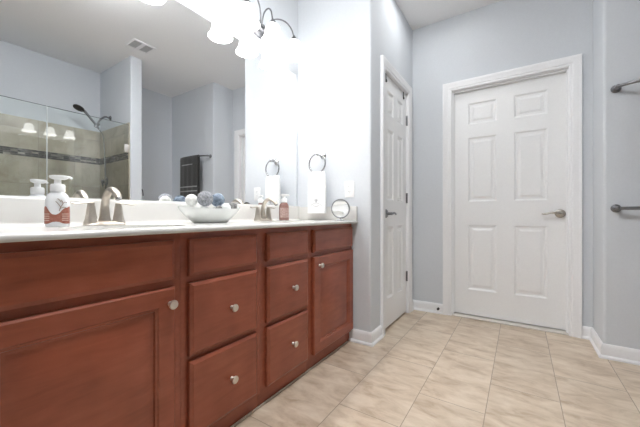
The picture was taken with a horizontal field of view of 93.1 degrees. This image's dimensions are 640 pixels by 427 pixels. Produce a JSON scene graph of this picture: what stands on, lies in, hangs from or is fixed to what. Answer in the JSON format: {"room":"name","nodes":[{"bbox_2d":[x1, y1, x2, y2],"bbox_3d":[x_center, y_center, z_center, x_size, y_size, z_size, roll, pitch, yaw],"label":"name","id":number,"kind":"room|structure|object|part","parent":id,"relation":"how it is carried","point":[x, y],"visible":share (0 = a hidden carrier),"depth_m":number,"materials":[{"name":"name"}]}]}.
{"room":"bathroom","nodes":[
{"label":"bathroom","id":0,"kind":"room"},
{"bbox_2d":[22,0,297,205],"bbox_3d":[-1.242,-0.435,0.984,0.120,2.713,3.673,0,0,33],"label":"wall","id":1,"kind":"structure","parent":0,"point":[222,13],"depth_m":2.15,"materials":[{"name":"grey paint"}]},
{"bbox_2d":[0,0,295,205],"bbox_3d":[-0.713,-0.596,1.671,0.006,1.064,1.882,0,0,33],"label":"wall mirror","id":2,"kind":"object","parent":1,"relation":"attached to","point":[147,100],"visible":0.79,"depth_m":1.43,"materials":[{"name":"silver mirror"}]},
{"bbox_2d":[234,0,304,61],"bbox_3d":[-0.339,-1.282,2.052,0.210,0.245,0.618,0,0,33],"label":"vanity light","id":3,"kind":"object","parent":1,"relation":"attached to","point":[270,36],"visible":1,"depth_m":2.03,"materials":[{"name":"white glass"}]},
{"bbox_3d":[-0.444,-1.216,1.846,0.158,0.115,0.158,0,0,33],"label":"lamp shade","id":4,"kind":"part","parent":3,"relation":"part of","materials":[{"name":"white glass"}]},
{"bbox_3d":[-0.409,-1.284,2.098,0.042,0.120,0.180,0,0,33],"label":"plate","id":5,"kind":"part","parent":3,"relation":"part of","materials":[{"name":"grey metal"}]},
{"bbox_3d":[-0.413,-1.331,1.960,0.040,0.099,0.243,0,0,8],"label":"arm","id":6,"kind":"part","parent":3,"relation":"part of","materials":[{"name":"grey metal"}]},
{"bbox_3d":[-0.359,-1.344,2.065,0.111,0.120,0.010,0,0,33],"label":"arm","id":7,"kind":"part","parent":3,"relation":"part of","materials":[{"name":"grey metal"}]},
{"bbox_3d":[-0.317,-1.216,2.038,0.158,0.115,0.158,0,0,33],"label":"lamp shade","id":8,"kind":"part","parent":3,"relation":"part of","materials":[{"name":"white glass"}]},
{"bbox_3d":[-0.283,-1.331,2.156,0.243,0.099,0.040,0,0,-31],"label":"arm","id":9,"kind":"part","parent":3,"relation":"part of","materials":[{"name":"grey metal"}]},
{"bbox_3d":[-0.191,-1.216,2.229,0.158,0.115,0.158,0,0,33],"label":"lamp shade","id":10,"kind":"part","parent":3,"relation":"part of","materials":[{"name":"white glass"}]},
{"bbox_2d":[298,0,376,331],"bbox_3d":[0.067,-0.435,2.381,0.764,2.713,0.100,0,0,33],"label":"wall","id":11,"kind":"structure","parent":0,"point":[337,74],"depth_m":2.23,"materials":[{"name":"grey paint"}]},
{"bbox_2d":[309,152,325,171],"bbox_3d":[-0.006,-0.392,2.322,0.157,0.174,0.079,0,0,33],"label":"towel ring","id":12,"kind":"object","parent":11,"relation":"attached to","point":[322,155],"visible":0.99,"depth_m":2.31,"materials":[{"name":"silver metal"}]},
{"bbox_2d":[308,171,325,212],"bbox_3d":[-0.026,-0.165,2.299,0.160,0.315,0.044,0,0,33],"label":"hand towel","id":13,"kind":"object","parent":12,"relation":"hanging from","point":[316,180],"visible":1,"depth_m":2.28,"materials":[{"name":"white fabric"}]},
{"bbox_2d":[345,181,353,196],"bbox_3d":[0.215,-0.182,2.217,0.078,0.118,0.008,0,0,33],"label":"wall outlet","id":14,"kind":"object","parent":11,"relation":"attached to","point":[349,185],"visible":1,"depth_m":2.21,"materials":[{"name":"white plastic"}]},
{"bbox_2d":[349,325,382,346],"bbox_3d":[0.340,0.876,2.229,0.189,0.090,0.196,0,0,33],"label":"baseboard","id":15,"kind":"structure","parent":11,"relation":"attached to","point":[371,339],"depth_m":2.16,"materials":[{"name":"white paint"}]},
{"bbox_2d":[377,0,412,326],"bbox_3d":[0.640,-0.435,2.665,0.120,2.713,1.007,0,0,33],"label":"wall","id":16,"kind":"structure","parent":0,"point":[394,33],"depth_m":2.45,"materials":[{"name":"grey paint"}]},
{"bbox_2d":[380,55,411,336],"bbox_3d":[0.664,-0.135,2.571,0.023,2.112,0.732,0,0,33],"label":"trim","id":17,"kind":"structure","parent":16,"relation":"attached to","point":[385,65],"depth_m":2.29,"materials":[{"name":"white paint"}]},
{"bbox_2d":[385,76,407,328],"bbox_3d":[0.658,-0.102,2.580,0.098,2.010,0.581,0,0,33],"label":"door","id":18,"kind":"structure","parent":16,"relation":"in","point":[396,120],"depth_m":2.58,"materials":[{"name":"white paint"}]},
{"bbox_3d":[0.541,-0.004,2.375,0.059,0.068,0.068,0,0,33],"label":"handle","id":19,"kind":"part","parent":18,"relation":"part of","materials":[{"name":"grey metal"}]},
{"bbox_2d":[234,310,639,426],"bbox_3d":[0.314,0.971,0.547,3.199,0.100,4.900,0,0,33],"label":"floor","id":20,"kind":"structure","parent":0,"point":[428,369],"depth_m":1.66,"materials":[{"name":"beige tile"}]},
{"bbox_2d":[0,233,179,426],"bbox_3d":[-0.852,0.493,0.973,0.538,0.855,0.585,0,0,33],"label":"vanity cabinet","id":21,"kind":"object","parent":20,"relation":"on","point":[90,327],"visible":0.99,"depth_m":0.85,"materials":[{"name":"brown wood"}]},
{"bbox_3d":[-0.651,0.160,0.857,0.022,0.136,0.499,0,0,33],"label":"false drawer","id":22,"kind":"part","parent":21,"relation":"part of","materials":[{"name":"brown wood"}]},
{"bbox_3d":[-0.505,0.308,1.035,0.027,0.032,0.032,0,0,33],"label":"knob","id":23,"kind":"part","parent":21,"relation":"part of","materials":[{"name":"silver metal"}]},
{"bbox_2d":[0,196,357,242],"bbox_3d":[-0.487,0.066,1.524,0.543,0.259,1.937,0,0,33],"label":"countertop","id":24,"kind":"structure","parent":21,"relation":"on","point":[21,218],"depth_m":1.23,"materials":[{"name":"stone"}]},
{"bbox_2d":[44,175,72,226],"bbox_3d":[-0.946,-0.048,1.099,0.078,0.185,0.052,0,0,-24],"label":"soap bottle","id":25,"kind":"object","parent":24,"relation":"on","point":[57,202],"visible":0.99,"depth_m":1.08,"materials":[{"name":"plastic"}]},
{"bbox_2d":[70,187,135,225],"bbox_3d":[-0.872,-0.032,1.237,0.176,0.154,0.176,0,0,-10],"label":"faucet","id":26,"kind":"object","parent":24,"relation":"on","point":[90,219],"visible":1,"depth_m":1.22,"materials":[{"name":"silver metal"}]},
{"bbox_3d":[-0.920,-0.044,1.170,0.018,0.013,0.075,0,0,30],"label":"lever","id":27,"kind":"part","parent":26,"relation":"part of","materials":[{"name":"silver metal"}]},
{"bbox_3d":[-0.905,-0.006,1.197,0.050,0.086,0.050,0,0,33],"label":"handle","id":28,"kind":"part","parent":26,"relation":"part of","materials":[{"name":"silver metal"}]},
{"bbox_3d":[-0.878,0.036,1.238,0.058,0.016,0.152,0,0,33],"label":"plate","id":29,"kind":"part","parent":26,"relation":"part of","materials":[{"name":"silver metal"}]},
{"bbox_3d":[-0.837,-0.037,1.211,0.146,0.144,0.048,0,0,33],"label":"spout","id":30,"kind":"part","parent":26,"relation":"part of","materials":[{"name":"silver metal"}]},
{"bbox_3d":[-0.851,-0.006,1.279,0.050,0.086,0.050,0,0,33],"label":"handle","id":31,"kind":"part","parent":26,"relation":"part of","materials":[{"name":"silver metal"}]},
{"bbox_2d":[61,225,184,228],"bbox_3d":[-0.703,0.120,1.122,0.312,0.150,0.422,0,0,33],"label":"basin","id":32,"kind":"object","parent":24,"relation":"in","point":[104,226],"depth_m":1.20,"materials":[{"name":"white ceramic"}]},
{"bbox_2d":[178,206,239,222],"bbox_3d":[-0.569,0.003,1.578,0.234,0.083,0.338,0,0,33],"label":"bowl","id":33,"kind":"object","parent":24,"relation":"on","point":[195,214],"visible":0.98,"depth_m":1.48,"materials":[{"name":"white ceramic"}]},
{"bbox_2d":[221,203,230,208],"bbox_3d":[-0.494,-0.032,1.589,0.052,0.052,0.052,0,0,33],"label":"decorative ball","id":34,"kind":"object","parent":33,"relation":"in","point":[225,205],"visible":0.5,"depth_m":1.57,"materials":[{"name":"white ceramic"}]},
{"bbox_2d":[229,202,236,208],"bbox_3d":[-0.485,-0.041,1.683,0.050,0.051,0.051,0,0,33],"label":"decorative ball","id":35,"kind":"object","parent":33,"relation":"on","point":[233,205],"visible":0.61,"depth_m":1.67,"materials":[{"name":"grey"}]},
{"bbox_3d":[-0.587,-0.003,1.533,0.073,0.073,0.073,0,0,33],"label":"decorative ball","id":36,"kind":"object","parent":33,"relation":"in","visible":0},
{"bbox_2d":[197,191,212,205],"bbox_3d":[-0.581,-0.078,1.533,0.078,0.078,0.078,0,0,33],"label":"decorative ball","id":37,"kind":"object","parent":36,"relation":"on","point":[204,198],"visible":1,"depth_m":1.51,"materials":[{"name":"grey"}]},
{"bbox_3d":[-0.655,-0.015,1.540,0.052,0.052,0.052,0,0,33],"label":"decorative ball","id":38,"kind":"object","parent":33,"relation":"in","visible":0},
{"bbox_2d":[185,194,197,205],"bbox_3d":[-0.652,-0.071,1.539,0.062,0.062,0.062,0,0,33],"label":"decorative ball","id":39,"kind":"object","parent":38,"relation":"on","point":[191,200],"visible":0.94,"depth_m":1.52,"materials":[{"name":"white"}]},
{"bbox_3d":[-0.550,-0.003,1.616,0.072,0.072,0.072,0,0,33],"label":"decorative ball","id":40,"kind":"object","parent":33,"relation":"in","visible":0},
{"bbox_2d":[212,193,224,206],"bbox_3d":[-0.543,-0.075,1.608,0.073,0.073,0.073,0,0,33],"label":"decorative ball","id":41,"kind":"object","parent":40,"relation":"on","point":[218,199],"visible":0.8,"depth_m":1.58,"materials":[{"name":"blue stone"}]},
{"bbox_2d":[250,197,277,220],"bbox_3d":[-0.369,-0.032,1.998,0.176,0.154,0.176,0,0,-10],"label":"faucet","id":42,"kind":"object","parent":24,"relation":"on","point":[259,215],"visible":1,"depth_m":1.98,"materials":[{"name":"silver metal"}]},
{"bbox_3d":[-0.402,-0.006,1.959,0.050,0.086,0.050,0,0,33],"label":"handle","id":43,"kind":"part","parent":42,"relation":"part of","materials":[{"name":"silver metal"}]},
{"bbox_3d":[-0.375,0.036,2.000,0.058,0.016,0.152,0,0,33],"label":"plate","id":44,"kind":"part","parent":42,"relation":"part of","materials":[{"name":"silver metal"}]},
{"bbox_3d":[-0.333,-0.037,1.973,0.146,0.144,0.048,0,0,33],"label":"spout","id":45,"kind":"part","parent":42,"relation":"part of","materials":[{"name":"silver metal"}]},
{"bbox_3d":[-0.348,-0.006,2.041,0.050,0.086,0.050,0,0,33],"label":"handle","id":46,"kind":"part","parent":42,"relation":"part of","materials":[{"name":"silver metal"}]},
{"bbox_2d":[279,194,289,219],"bbox_3d":[-0.252,-0.049,2.154,0.077,0.187,0.053,0,0,-27],"label":"soap bottle","id":47,"kind":"object","parent":24,"relation":"on","point":[283,207],"visible":0.98,"depth_m":2.13,"materials":[{"name":"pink plastic"}]},
{"bbox_2d":[260,221,311,221],"bbox_3d":[-0.201,0.120,1.882,0.312,0.150,0.422,0,0,33],"label":"basin","id":48,"kind":"object","parent":24,"relation":"in","point":[260,221],"depth_m":2.04,"materials":[{"name":"white ceramic"}]},
{"bbox_2d":[331,199,349,220],"bbox_3d":[0.143,-0.031,2.118,0.135,0.151,0.064,0,0,33],"label":"makeup mirror","id":49,"kind":"object","parent":24,"relation":"on","point":[340,208],"visible":1,"depth_m":2.11,"materials":[{"name":"grey metal"}]},
{"bbox_3d":[0.142,-0.038,2.115,0.120,0.120,0.009,0,0,21],"label":"glass","id":50,"kind":"part","parent":49,"relation":"part of","materials":[{"name":"white glass"}]},
{"bbox_2d":[230,340,348,426],"bbox_3d":[-0.315,0.917,1.406,0.007,0.007,1.898,0,0,33],"label":"trim","id":51,"kind":"structure","parent":21,"relation":"attached to","point":[290,383],"depth_m":1.58,"materials":[{"name":"beige wood"}]},
{"bbox_2d":[180,229,259,426],"bbox_3d":[-0.579,0.493,1.386,0.538,0.855,0.402,0,0,33],"label":"vanity cabinet","id":52,"kind":"object","parent":20,"relation":"on","point":[220,270],"visible":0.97,"depth_m":1.22,"materials":[{"name":"brown wood"}]},
{"bbox_3d":[-0.387,0.160,1.257,0.022,0.136,0.342,0,0,33],"label":"false drawer","id":53,"kind":"part","parent":52,"relation":"part of","materials":[{"name":"brown wood"}]},
{"bbox_3d":[-0.387,0.687,1.257,0.022,0.286,0.342,0,0,33],"label":"drawer","id":54,"kind":"part","parent":52,"relation":"part of","materials":[{"name":"brown wood"}]},
{"bbox_3d":[-0.387,0.390,1.257,0.022,0.271,0.342,0,0,33],"label":"drawer","id":55,"kind":"part","parent":52,"relation":"part of","materials":[{"name":"brown wood"}]},
{"bbox_3d":[-0.357,0.685,1.257,0.027,0.032,0.032,0,0,33],"label":"knob","id":56,"kind":"part","parent":52,"relation":"part of","materials":[{"name":"silver metal"}]},
{"bbox_3d":[-0.357,0.388,1.257,0.027,0.032,0.032,0,0,33],"label":"knob","id":57,"kind":"part","parent":52,"relation":"part of","materials":[{"name":"silver metal"}]},
{"bbox_2d":[257,226,308,406],"bbox_3d":[-0.359,0.493,1.719,0.538,0.855,0.395,0,0,33],"label":"vanity cabinet","id":58,"kind":"object","parent":20,"relation":"on","point":[284,251],"visible":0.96,"depth_m":1.54,"materials":[{"name":"brown wood"}]},
{"bbox_3d":[-0.164,0.160,1.594,0.022,0.136,0.334,0,0,33],"label":"false drawer","id":59,"kind":"part","parent":58,"relation":"part of","materials":[{"name":"brown wood"}]},
{"bbox_3d":[-0.164,0.687,1.594,0.022,0.286,0.334,0,0,33],"label":"drawer","id":60,"kind":"part","parent":58,"relation":"part of","materials":[{"name":"brown wood"}]},
{"bbox_3d":[-0.164,0.390,1.594,0.022,0.271,0.334,0,0,33],"label":"drawer","id":61,"kind":"part","parent":58,"relation":"part of","materials":[{"name":"brown wood"}]},
{"bbox_2d":[306,223,352,370],"bbox_3d":[-0.101,0.493,2.109,0.538,0.855,0.537,0,0,33],"label":"vanity cabinet","id":62,"kind":"object","parent":20,"relation":"on","point":[330,246],"visible":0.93,"depth_m":1.93,"materials":[{"name":"brown wood"}]},
{"bbox_3d":[0.096,0.160,1.987,0.022,0.136,0.495,0,0,33],"label":"false drawer","id":63,"kind":"part","parent":62,"relation":"part of","materials":[{"name":"brown wood"}]},
{"bbox_3d":[0.096,0.542,1.987,0.022,0.576,0.495,0,0,33],"label":"door","id":64,"kind":"part","parent":62,"relation":"part of","materials":[{"name":"brown wood"}]},
{"bbox_2d":[395,0,501,29],"bbox_3d":[0.314,-1.842,0.547,3.199,0.100,4.900,0,0,33],"label":"ceiling","id":65,"kind":"structure","parent":0,"point":[418,13],"depth_m":2.64,"materials":[{"name":"paint"}]},
{"bbox_2d":[413,0,592,326],"bbox_3d":[1.486,-0.435,2.638,1.321,2.713,0.120,0,0,33],"label":"wall","id":66,"kind":"structure","parent":0,"point":[503,35],"depth_m":2.67,"materials":[{"name":"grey paint"}]},
{"bbox_2d":[412,299,442,314],"bbox_3d":[0.996,0.876,2.840,0.281,0.090,0.083,0,0,33],"label":"baseboard","id":67,"kind":"structure","parent":66,"relation":"attached to","point":[419,305],"depth_m":2.86,"materials":[{"name":"white paint"}]},
{"bbox_2d":[454,72,565,329],"bbox_3d":[1.567,-0.103,2.562,0.818,2.008,0.098,0,0,33],"label":"door","id":68,"kind":"structure","parent":66,"relation":"in","point":[510,139],"depth_m":2.55,"materials":[{"name":"white paint"}]},
{"bbox_3d":[1.805,-0.007,2.359,0.129,0.025,0.022,0,0,36],"label":"lever","id":69,"kind":"part","parent":68,"relation":"part of","materials":[{"name":"silver metal"}]},
{"bbox_3d":[1.864,-0.005,2.347,0.068,0.068,0.059,0,0,33],"label":"handle","id":70,"kind":"part","parent":68,"relation":"part of","materials":[{"name":"silver metal"}]},
{"bbox_2d":[452,312,568,335],"bbox_3d":[1.573,0.915,2.571,0.824,0.012,0.127,0,0,33],"label":"threshold","id":71,"kind":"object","parent":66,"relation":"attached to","point":[463,315],"depth_m":2.52,"materials":[{"name":"beige"}]},
{"bbox_2d":[443,53,581,338],"bbox_3d":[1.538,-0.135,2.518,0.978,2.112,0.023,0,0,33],"label":"trim","id":72,"kind":"structure","parent":66,"relation":"attached to","point":[574,62],"depth_m":2.29,"materials":[{"name":"white paint"}]},
{"bbox_2d":[593,0,639,349],"bbox_3d":[2.361,-0.435,1.863,0.994,2.713,0.449,0,0,33],"label":"wall","id":73,"kind":"structure","parent":0,"point":[616,23],"depth_m":1.91,"materials":[{"name":"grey paint"}]},
{"bbox_2d":[582,326,639,365],"bbox_3d":[2.039,0.876,1.432,1.056,0.090,1.283,0,0,33],"label":"baseboard","id":74,"kind":"structure","parent":73,"relation":"attached to","point":[605,351],"depth_m":1.92,"materials":[{"name":"white paint"}]},
{"bbox_2d":[610,79,639,92],"bbox_3d":[2.093,-0.791,1.699,0.662,0.052,0.119,0,0,33],"label":"towel bar","id":75,"kind":"object","parent":73,"relation":"attached to","point":[617,88],"visible":1,"depth_m":1.86,"materials":[{"name":"grey metal"}]},
{"bbox_2d":[610,204,639,212],"bbox_3d":[2.107,-0.036,1.719,0.662,0.052,0.072,0,0,33],"label":"towel bar","id":76,"kind":"object","parent":73,"relation":"attached to","point":[615,208],"visible":1,"depth_m":1.86,"materials":[{"name":"grey metal"}]}
]}

